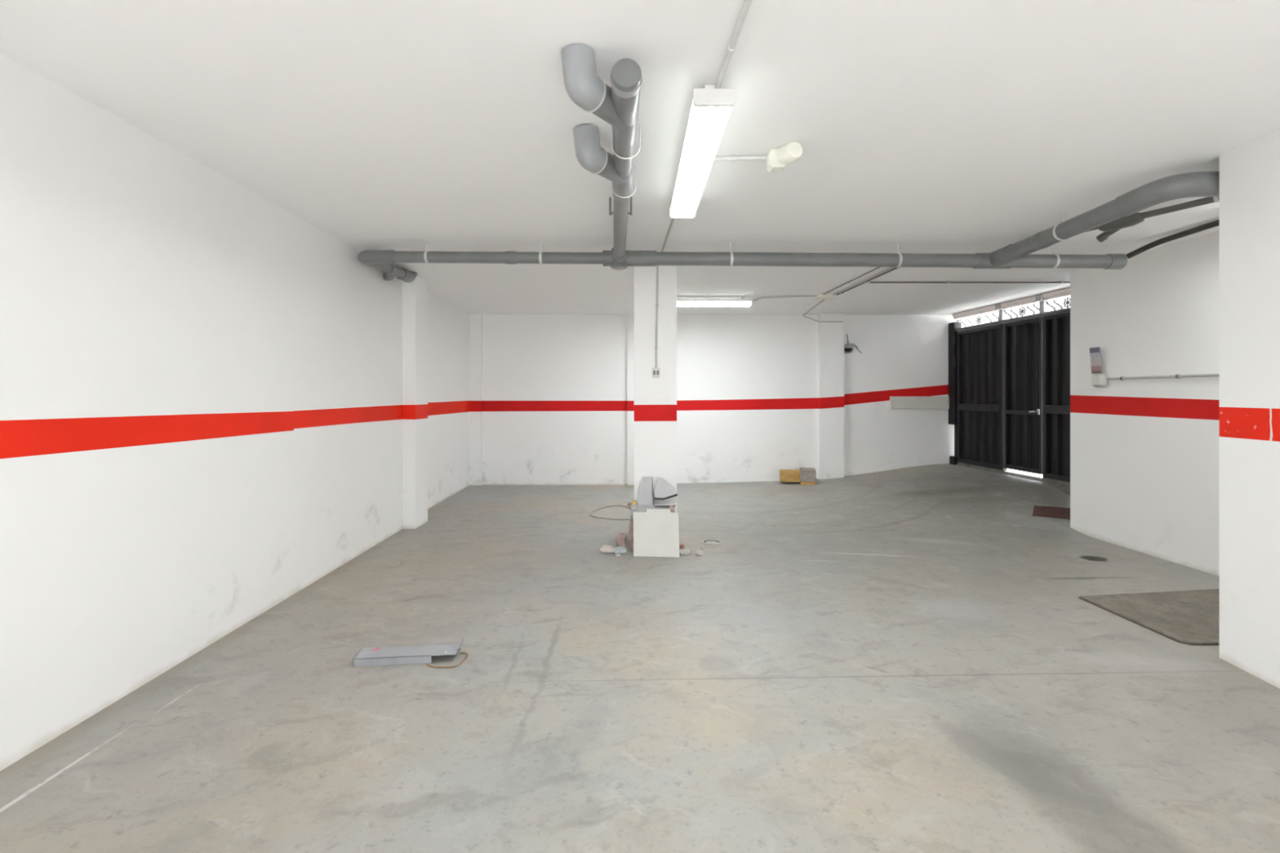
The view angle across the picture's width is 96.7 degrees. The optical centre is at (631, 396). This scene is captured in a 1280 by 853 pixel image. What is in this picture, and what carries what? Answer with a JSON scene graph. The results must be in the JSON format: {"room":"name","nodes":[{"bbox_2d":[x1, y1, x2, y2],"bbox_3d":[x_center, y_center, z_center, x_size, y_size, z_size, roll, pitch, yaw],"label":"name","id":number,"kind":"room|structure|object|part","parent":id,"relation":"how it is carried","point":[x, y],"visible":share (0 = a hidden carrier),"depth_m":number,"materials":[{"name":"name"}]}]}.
{"room":"parking garage","nodes":[
{"label":"parking garage","id":0,"kind":"room"},
{"bbox_2d":[0,51,469,771],"bbox_3d":[-2.517,0.095,2.700,0.666,2.710,12.400,0,0,0],"label":"wall","id":1,"kind":"structure","parent":0,"point":[211,406],"depth_m":2.81,"materials":[{"name":"white paint"}]},
{"bbox_2d":[0,463,1279,852],"bbox_3d":[1.400,1.187,5.000,8.600,0.327,8.000,0,0,0],"label":"floor","id":2,"kind":"structure","parent":0,"point":[909,660],"depth_m":2.53,"materials":[{"name":"concrete"}]},
{"bbox_2d":[352,638,463,666],"bbox_3d":[-1.143,1.314,2.924,0.515,0.069,0.125,0,0,-6],"label":"channel","id":3,"kind":"object","parent":2,"relation":"on","point":[404,655],"visible":1,"depth_m":2.89,"materials":[{"name":"metal"}]},
{"bbox_2d":[426,652,467,667],"bbox_3d":[-0.916,1.345,2.882,0.124,0.009,0.210,0,0,43],"label":"wire","id":4,"kind":"object","parent":2,"relation":"on","point":[463,660],"visible":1,"depth_m":2.83,"materials":[{"name":"metal"}]},
{"bbox_2d":[600,544,614,552],"bbox_3d":[-0.208,1.322,4.937,0.137,0.057,0.105,0,0,0],"label":"chunk","id":5,"kind":"object","parent":2,"relation":"on","point":[605,548],"visible":0.94,"depth_m":4.89,"materials":[{"name":"beige stone"}]},
{"bbox_2d":[590,505,629,519],"bbox_3d":[-0.238,1.341,6.581,0.487,0.016,0.813,0,0,0],"label":"cable","id":6,"kind":"object","parent":2,"relation":"on","point":[609,505],"visible":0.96,"depth_m":6.40,"materials":[{"name":"grey rubber"}]},
{"bbox_2d":[613,546,626,553],"bbox_3d":[-0.103,1.321,4.903,0.113,0.058,0.089,0,0,0],"label":"chunk","id":7,"kind":"object","parent":2,"relation":"on","point":[620,549],"visible":1,"depth_m":4.87,"materials":[{"name":"grey stone"}]},
{"bbox_2d":[616,533,626,548],"bbox_3d":[-0.093,1.289,5.079,0.089,0.123,0.094,0,0,0],"label":"fragment","id":8,"kind":"object","parent":2,"relation":"on","point":[621,537],"visible":0.96,"depth_m":5.04,"materials":[{"name":"pink ceramic"}]},
{"bbox_2d":[630,540,633,551],"bbox_3d":[0.173,1.304,5.122,0.383,0.091,0.355,0,0,0],"label":"brick","id":9,"kind":"object","parent":2,"relation":"on","point":[631,541],"visible":0.17,"depth_m":4.95,"materials":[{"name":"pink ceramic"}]},
{"bbox_2d":[629,520,633,540],"bbox_3d":[0.168,1.211,5.125,0.383,0.091,0.351,0,0,0],"label":"brick","id":10,"kind":"object","parent":9,"relation":"on","point":[631,531],"visible":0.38,"depth_m":4.95,"materials":[{"name":"pink ceramic"}]},
{"bbox_2d":[630,515,633,529],"bbox_3d":[0.177,1.119,5.127,0.383,0.091,0.347,0,0,0],"label":"brick","id":11,"kind":"object","parent":10,"relation":"on","point":[631,520],"visible":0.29,"depth_m":4.95,"materials":[{"name":"pink ceramic"}]},
{"bbox_3d":[0.164,1.056,5.117,0.343,0.032,0.345,0,0,0],"label":"tile","id":12,"kind":"structure","parent":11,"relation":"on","visible":0},
{"bbox_2d":[630,504,675,515],"bbox_3d":[0.178,1.022,5.114,0.393,0.032,0.353,0,0,0],"label":"slab","id":13,"kind":"object","parent":12,"relation":"on","point":[640,508],"depth_m":5.11,"materials":[{"name":"grey stone"}]},
{"bbox_2d":[629,504,637,510],"bbox_3d":[0.014,0.980,5.041,0.069,0.049,0.072,0,0,0],"label":"lump","id":14,"kind":"object","parent":13,"relation":"on","point":[633,507],"visible":1,"depth_m":5.02,"materials":[{"name":"white"}]},
{"bbox_2d":[638,476,653,505],"bbox_3d":[0.129,0.879,5.274,0.142,0.258,0.079,0,0,0],"label":"slab","id":15,"kind":"object","parent":13,"relation":"on","point":[645,493],"visible":1,"depth_m":5.26,"materials":[{"name":"grey stone"}]},
{"bbox_2d":[653,477,677,499],"bbox_3d":[0.308,0.854,5.263,0.224,0.200,0.092,0,0,0],"label":"slab","id":16,"kind":"object","parent":13,"relation":"on","point":[663,490],"visible":1,"depth_m":5.25,"materials":[{"name":"grey stone"}]},
{"bbox_2d":[654,503,675,506],"bbox_3d":[0.300,0.981,5.117,0.190,0.033,0.024,0,0,0],"label":"slab","id":17,"kind":"object","parent":13,"relation":"on","point":[665,504],"visible":1,"depth_m":5.11,"materials":[{"name":"grey stone"}]},
{"bbox_2d":[669,506,674,511],"bbox_3d":[0.353,0.994,5.027,0.037,0.021,0.145,0,0,0],"label":"fragment","id":18,"kind":"object","parent":13,"relation":"on","point":[671,508],"visible":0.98,"depth_m":4.99,"materials":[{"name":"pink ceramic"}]},
{"bbox_2d":[633,511,679,557],"bbox_3d":[0.204,1.171,4.817,0.393,0.355,0.114,0,0,4],"label":"tile","id":19,"kind":"structure","parent":2,"relation":"on","point":[655,534],"depth_m":4.81,"materials":[{"name":"ceramic"}]},
{"bbox_2d":[646,508,670,512],"bbox_3d":[0.228,1.061,4.870,0.207,0.183,0.062,0,0,2],"label":"tile","id":20,"kind":"structure","parent":19,"relation":"on","point":[651,510],"depth_m":4.89,"materials":[{"name":"ceramic"}]},
{"bbox_2d":[679,548,690,554],"bbox_3d":[0.449,1.332,4.869,0.112,0.036,0.071,0,0,0],"label":"chunk","id":21,"kind":"object","parent":2,"relation":"on","point":[683,551],"visible":0.82,"depth_m":4.84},
{"bbox_2d":[695,548,703,555],"bbox_3d":[0.572,1.325,4.842,0.068,0.049,0.058,0,0,0],"label":"chunk","id":22,"kind":"object","parent":2,"relation":"on","point":[698,552],"visible":1,"depth_m":4.82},
{"bbox_2d":[701,539,722,545],"bbox_3d":[0.735,1.347,5.240,0.190,0.005,0.190,0,0,0],"label":"floor drain","id":23,"kind":"object","parent":2,"relation":"on","point":[709,542],"visible":1,"depth_m":5.23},
{"bbox_2d":[779,467,816,484],"bbox_3d":[2.431,1.171,8.355,0.531,0.222,0.278,0,0,21],"label":"cardboard box","id":24,"kind":"object","parent":2,"relation":"on","point":[805,476],"visible":0.99,"depth_m":8.27,"materials":[{"name":"brown cardboard"}]},
{"bbox_2d":[956,462,1070,495],"bbox_3d":[5.034,1.169,7.176,0.452,0.363,2.880,0,0,-4],"label":"kerb","id":25,"kind":"object","parent":2,"relation":"on","point":[1064,486],"visible":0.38,"depth_m":7.19,"materials":[{"name":"concrete"}]},
{"bbox_2d":[1032,505,1070,519],"bbox_3d":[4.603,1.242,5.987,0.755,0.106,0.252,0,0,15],"label":"door mat","id":26,"kind":"object","parent":2,"relation":"on","point":[1038,511],"visible":0.56,"depth_m":6.02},
{"bbox_2d":[1078,588,1219,645],"bbox_3d":[3.570,1.343,3.520,1.174,0.014,0.880,0,0,0],"label":"floor mat","id":27,"kind":"object","parent":2,"relation":"on","point":[1189,617],"visible":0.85,"depth_m":3.52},
{"bbox_2d":[0,0,1279,315],"bbox_3d":[1.200,-1.365,2.800,8.300,0.250,12.600,0,0,0],"label":"ceiling","id":28,"kind":"structure","parent":0,"point":[925,126],"depth_m":2.53,"materials":[{"name":"paint"}]},
{"bbox_2d":[669,84,735,218],"bbox_3d":[0.315,-1.176,2.870,0.160,0.126,1.393,0,0,0],"label":"ceiling light","id":29,"kind":"object","parent":28,"relation":"attached to","point":[711,108],"visible":0.97,"depth_m":2.53,"materials":[{"name":"white plastic"}]},
{"bbox_2d":[676,296,752,306],"bbox_3d":[0.780,-1.181,7.080,1.408,0.116,0.165,0,0,0],"label":"ceiling light","id":30,"kind":"object","parent":28,"relation":"attached to","point":[680,303],"visible":0.56,"depth_m":7.01,"materials":[{"name":"white plastic"}]},
{"bbox_2d":[676,301,751,306],"bbox_3d":[0.780,-1.145,7.080,1.376,0.040,0.160,0,0,0],"label":"diffuser","id":31,"kind":"object","parent":30,"relation":"attached to","point":[679,304],"depth_m":7.00,"materials":[{"name":"white plastic"}]},
{"bbox_2d":[714,0,751,88],"bbox_3d":[0.360,-1.205,1.753,0.036,0.068,1.107,0,0,-3],"label":"conduit","id":32,"kind":"object","parent":28,"relation":"attached to","point":[731,46],"visible":0.74,"depth_m":1.96,"materials":[{"name":"white plastic"}]},
{"bbox_2d":[713,155,767,161],"bbox_3d":[0.542,-1.223,2.925,0.316,0.030,0.031,0,0,0],"label":"conduit","id":33,"kind":"object","parent":28,"relation":"attached to","point":[732,157],"visible":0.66,"depth_m":2.92,"materials":[{"name":"white plastic"}]},
{"bbox_2d":[752,295,815,302],"bbox_3d":[1.861,-1.198,7.002,0.766,0.074,0.025,0,0,8],"label":"cable","id":34,"kind":"object","parent":28,"relation":"attached to","point":[753,300],"visible":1,"depth_m":6.99,"materials":[{"name":"grey plastic"}]},
{"bbox_2d":[766,141,802,173],"bbox_3d":[0.753,-1.195,2.837,0.108,0.101,0.209,0,0,-25],"label":"sensor box","id":35,"kind":"object","parent":28,"relation":"attached to","point":[777,159],"visible":1,"depth_m":2.80,"materials":[{"name":"beige plastic"}]},
{"bbox_2d":[357,44,1219,282],"bbox_3d":[1.038,-1.154,3.860,6.714,0.251,3.783,0,0,0],"label":"drain pipe","id":36,"kind":"object","parent":28,"relation":"attached to","point":[618,105],"visible":0.98,"depth_m":3.90,"materials":[{"name":"grey plastic"}]},
{"bbox_2d":[803,299,842,322],"bbox_3d":[2.553,-1.174,7.901,0.549,0.125,1.745,0,0,25],"label":"cable","id":37,"kind":"object","parent":28,"relation":"attached to","point":[824,300],"visible":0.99,"depth_m":8.56,"materials":[{"name":"grey plastic"}]},
{"bbox_2d":[814,293,836,299],"bbox_3d":[2.360,-1.212,6.935,0.230,0.054,0.150,0,0,0],"label":"junction box","id":38,"kind":"object","parent":28,"relation":"attached to","point":[819,296],"visible":0.96,"depth_m":6.87,"materials":[{"name":"beige plastic"}]},
{"bbox_3d":[2.360,-1.190,6.935,0.210,0.010,0.134,0,0,0],"label":"lid","id":39,"kind":"part","parent":38,"relation":"part of","materials":[{"name":"beige plastic"}]},
{"bbox_2d":[822,266,880,294],"bbox_3d":[1.407,-1.227,6.042,1.914,0.022,1.656,0,0,0],"label":"conduit","id":40,"kind":"object","parent":28,"relation":"attached to","point":[848,282],"visible":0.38,"depth_m":6.05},
{"bbox_2d":[832,266,894,295],"bbox_3d":[1.474,-1.223,6.010,2.048,0.030,1.720,0,0,0],"label":"conduit","id":41,"kind":"object","parent":28,"relation":"attached to","point":[891,268],"visible":0.33,"depth_m":6.01,"materials":[{"name":"grey plastic"}]},
{"bbox_2d":[836,266,900,295],"bbox_3d":[1.497,-1.223,5.980,2.093,0.030,1.780,0,0,0],"label":"conduit","id":42,"kind":"object","parent":28,"relation":"attached to","point":[894,268],"visible":0.29,"depth_m":6.00,"materials":[{"name":"grey plastic"}]},
{"bbox_2d":[869,280,1070,284],"bbox_3d":[3.730,-1.223,6.120,2.340,0.028,0.028,0,0,0],"label":"conduit","id":43,"kind":"object","parent":28,"relation":"attached to","point":[947,282],"visible":0.89,"depth_m":6.11,"materials":[{"name":"grey plastic"}]},
{"bbox_2d":[1084,196,1219,242],"bbox_3d":[3.404,-1.165,3.755,0.136,0.148,1.408,0,0,-22],"label":"pipe","id":44,"kind":"object","parent":28,"relation":"attached to","point":[1111,228],"visible":0.57,"depth_m":3.77,"materials":[{"name":"grey plastic"}]},
{"bbox_2d":[1126,219,1219,258],"bbox_3d":[4.097,-1.169,3.781,0.120,0.128,1.643,0,0,-4],"label":"hose","id":45,"kind":"object","parent":28,"relation":"attached to","point":[1216,223],"visible":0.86,"depth_m":4.28,"materials":[{"name":"grey plastic"}]},
{"bbox_2d":[634,265,676,512],"bbox_3d":[0.220,0.095,5.530,0.400,2.710,0.400,0,0,0],"label":"pillar","id":46,"kind":"structure","parent":0,"point":[655,397],"depth_m":5.33,"materials":[{"name":"white paint"}]},
{"bbox_2d":[652,367,659,377],"bbox_3d":[0.225,-0.220,5.312,0.069,0.090,0.033,0,0,0],"label":"light switch","id":47,"kind":"object","parent":46,"relation":"attached to","point":[655,371],"visible":1,"depth_m":5.30,"materials":[{"name":"plastic"}]},
{"bbox_2d":[654,218,674,368],"bbox_3d":[0.270,-0.741,4.415,0.036,0.983,1.832,0,0,-2],"label":"conduit","id":48,"kind":"object","parent":46,"relation":"attached to","point":[673,220],"visible":0.84,"depth_m":5.31,"materials":[{"name":"grey plastic"}]},
{"bbox_2d":[469,314,982,485],"bbox_3d":[1.420,0.095,8.787,7.760,2.710,0.425,0,0,0],"label":"wall","id":49,"kind":"structure","parent":0,"point":[552,396],"depth_m":8.65,"materials":[{"name":"white paint"}]},
{"bbox_2d":[844,333,862,353],"bbox_3d":[3.348,-0.791,8.658,0.272,0.291,0.156,0,0,0],"label":"box","id":50,"kind":"object","parent":49,"relation":"attached to","point":[847,348],"visible":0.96,"depth_m":8.65,"materials":[{"name":"grey plastic"}]},
{"bbox_2d":[889,396,950,408],"bbox_3d":[4.396,0.100,8.646,0.922,0.190,0.085,0,0,0],"label":"board","id":51,"kind":"object","parent":49,"relation":"attached to","point":[895,402],"visible":1,"depth_m":8.65,"materials":[{"name":"white paint"}]},
{"bbox_2d":[1070,231,1219,576],"bbox_3d":[4.850,0.095,4.325,0.900,2.710,2.770,0,0,0],"label":"wall","id":52,"kind":"structure","parent":0,"point":[1144,453],"depth_m":4.81,"materials":[{"name":"white paint"}]},
{"bbox_2d":[948,288,1070,482],"bbox_3d":[4.983,-0.094,7.194,0.150,2.288,2.985,0,0,-4],"label":"metal gate","id":53,"kind":"object","parent":52,"relation":"attached to","point":[1009,380],"visible":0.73,"depth_m":7.39,"materials":[{"name":"black metal"}]},
{"bbox_3d":[4.892,-0.030,8.612,0.125,2.160,0.145,0,0,-4],"label":"hinge post","id":54,"kind":"part","parent":53,"relation":"part of","materials":[{"name":"black metal"}]},
{"bbox_2d":[960,312,998,326],"bbox_3d":[4.941,-1.085,8.104,0.021,0.132,0.820,0,0,-4],"label":"grille","id":55,"kind":"object","parent":53,"relation":"attached to","point":[971,315],"depth_m":8.09,"materials":[{"name":"metal"}]},
{"bbox_3d":[4.912,0.160,8.067,0.027,0.100,0.865,0,0,-4],"label":"rail","id":56,"kind":"part","parent":53,"relation":"part of","materials":[{"name":"black metal"}]},
{"bbox_3d":[4.976,-1.085,7.638,0.070,0.140,0.070,0,0,-4],"label":"transom post","id":57,"kind":"part","parent":53,"relation":"part of","materials":[{"name":"grey metal"}]},
{"bbox_3d":[5.010,-0.993,7.139,0.085,0.045,2.830,0,0,-4],"label":"transom rail","id":58,"kind":"part","parent":53,"relation":"part of","materials":[{"name":"metal"}]},
{"bbox_2d":[1004,303,1039,318],"bbox_3d":[5.001,-1.085,7.288,0.021,0.132,0.631,0,0,-4],"label":"grille","id":59,"kind":"object","parent":53,"relation":"attached to","point":[1017,305],"depth_m":7.29,"materials":[{"name":"metal"}]},
{"bbox_3d":[4.972,0.210,7.259,0.027,0.050,0.555,0,0,-4],"label":"rail","id":60,"kind":"part","parent":53,"relation":"part of","materials":[{"name":"black metal"}]},
{"bbox_3d":[5.003,-0.004,7.261,0.060,1.923,0.625,0,0,-4],"label":"wicket door","id":61,"kind":"part","parent":53,"relation":"part of","materials":[{"name":"black metal"}]},
{"bbox_3d":[4.957,0.195,7.003,0.076,0.070,0.092,0,0,0],"label":"lock handle","id":62,"kind":"part","parent":53,"relation":"part of","materials":[{"name":"metal"}]},
{"bbox_3d":[5.027,-1.085,6.939,0.070,0.140,0.075,0,0,-4],"label":"transom post","id":63,"kind":"part","parent":53,"relation":"part of","materials":[{"name":"grey metal"}]},
{"bbox_3d":[5.039,0.160,6.336,0.027,0.100,1.085,0,0,-4],"label":"rail","id":64,"kind":"part","parent":53,"relation":"part of","materials":[{"name":"black metal"}]},
{"bbox_2d":[1046,297,1070,310],"bbox_3d":[5.052,-1.085,6.595,0.021,0.132,0.616,0,0,-4],"label":"grille","id":65,"kind":"object","parent":53,"relation":"attached to","point":[1067,302],"depth_m":6.69,"materials":[{"name":"metal"}]},
{"bbox_2d":[1091,373,1106,386],"bbox_3d":[4.362,-0.146,5.310,0.074,0.127,0.130,0,0,0],"label":"switch box","id":66,"kind":"object","parent":52,"relation":"attached to","point":[1097,380],"visible":1,"depth_m":5.27,"materials":[{"name":"plastic"}]},
{"bbox_2d":[1089,346,1101,373],"bbox_3d":[4.355,-0.334,5.345,0.028,0.244,0.100,0,0,-4],"label":"leaflet","id":67,"kind":"object","parent":66,"relation":"on","point":[1095,355],"visible":1,"depth_m":5.34,"materials":[{"name":"paper"}]},
{"bbox_3d":[4.330,-0.146,5.310,0.011,0.093,0.096,0,0,0],"label":"lid","id":68,"kind":"part","parent":66,"relation":"part of","materials":[{"name":"plastic"}]},
{"bbox_2d":[1106,373,1219,380],"bbox_3d":[4.386,-0.159,4.105,0.031,0.033,2.290,0,0,0],"label":"conduit","id":69,"kind":"object","parent":52,"relation":"attached to","point":[1122,378],"visible":0.63,"depth_m":4.66,"materials":[{"name":"grey plastic"}]},
{"bbox_2d":[1219,127,1279,688],"bbox_3d":[3.750,0.095,-0.282,1.700,2.710,6.435,0,0,0],"label":"wall","id":70,"kind":"structure","parent":0,"point":[1250,172],"depth_m":2.77,"materials":[{"name":"white paint"}]}
]}

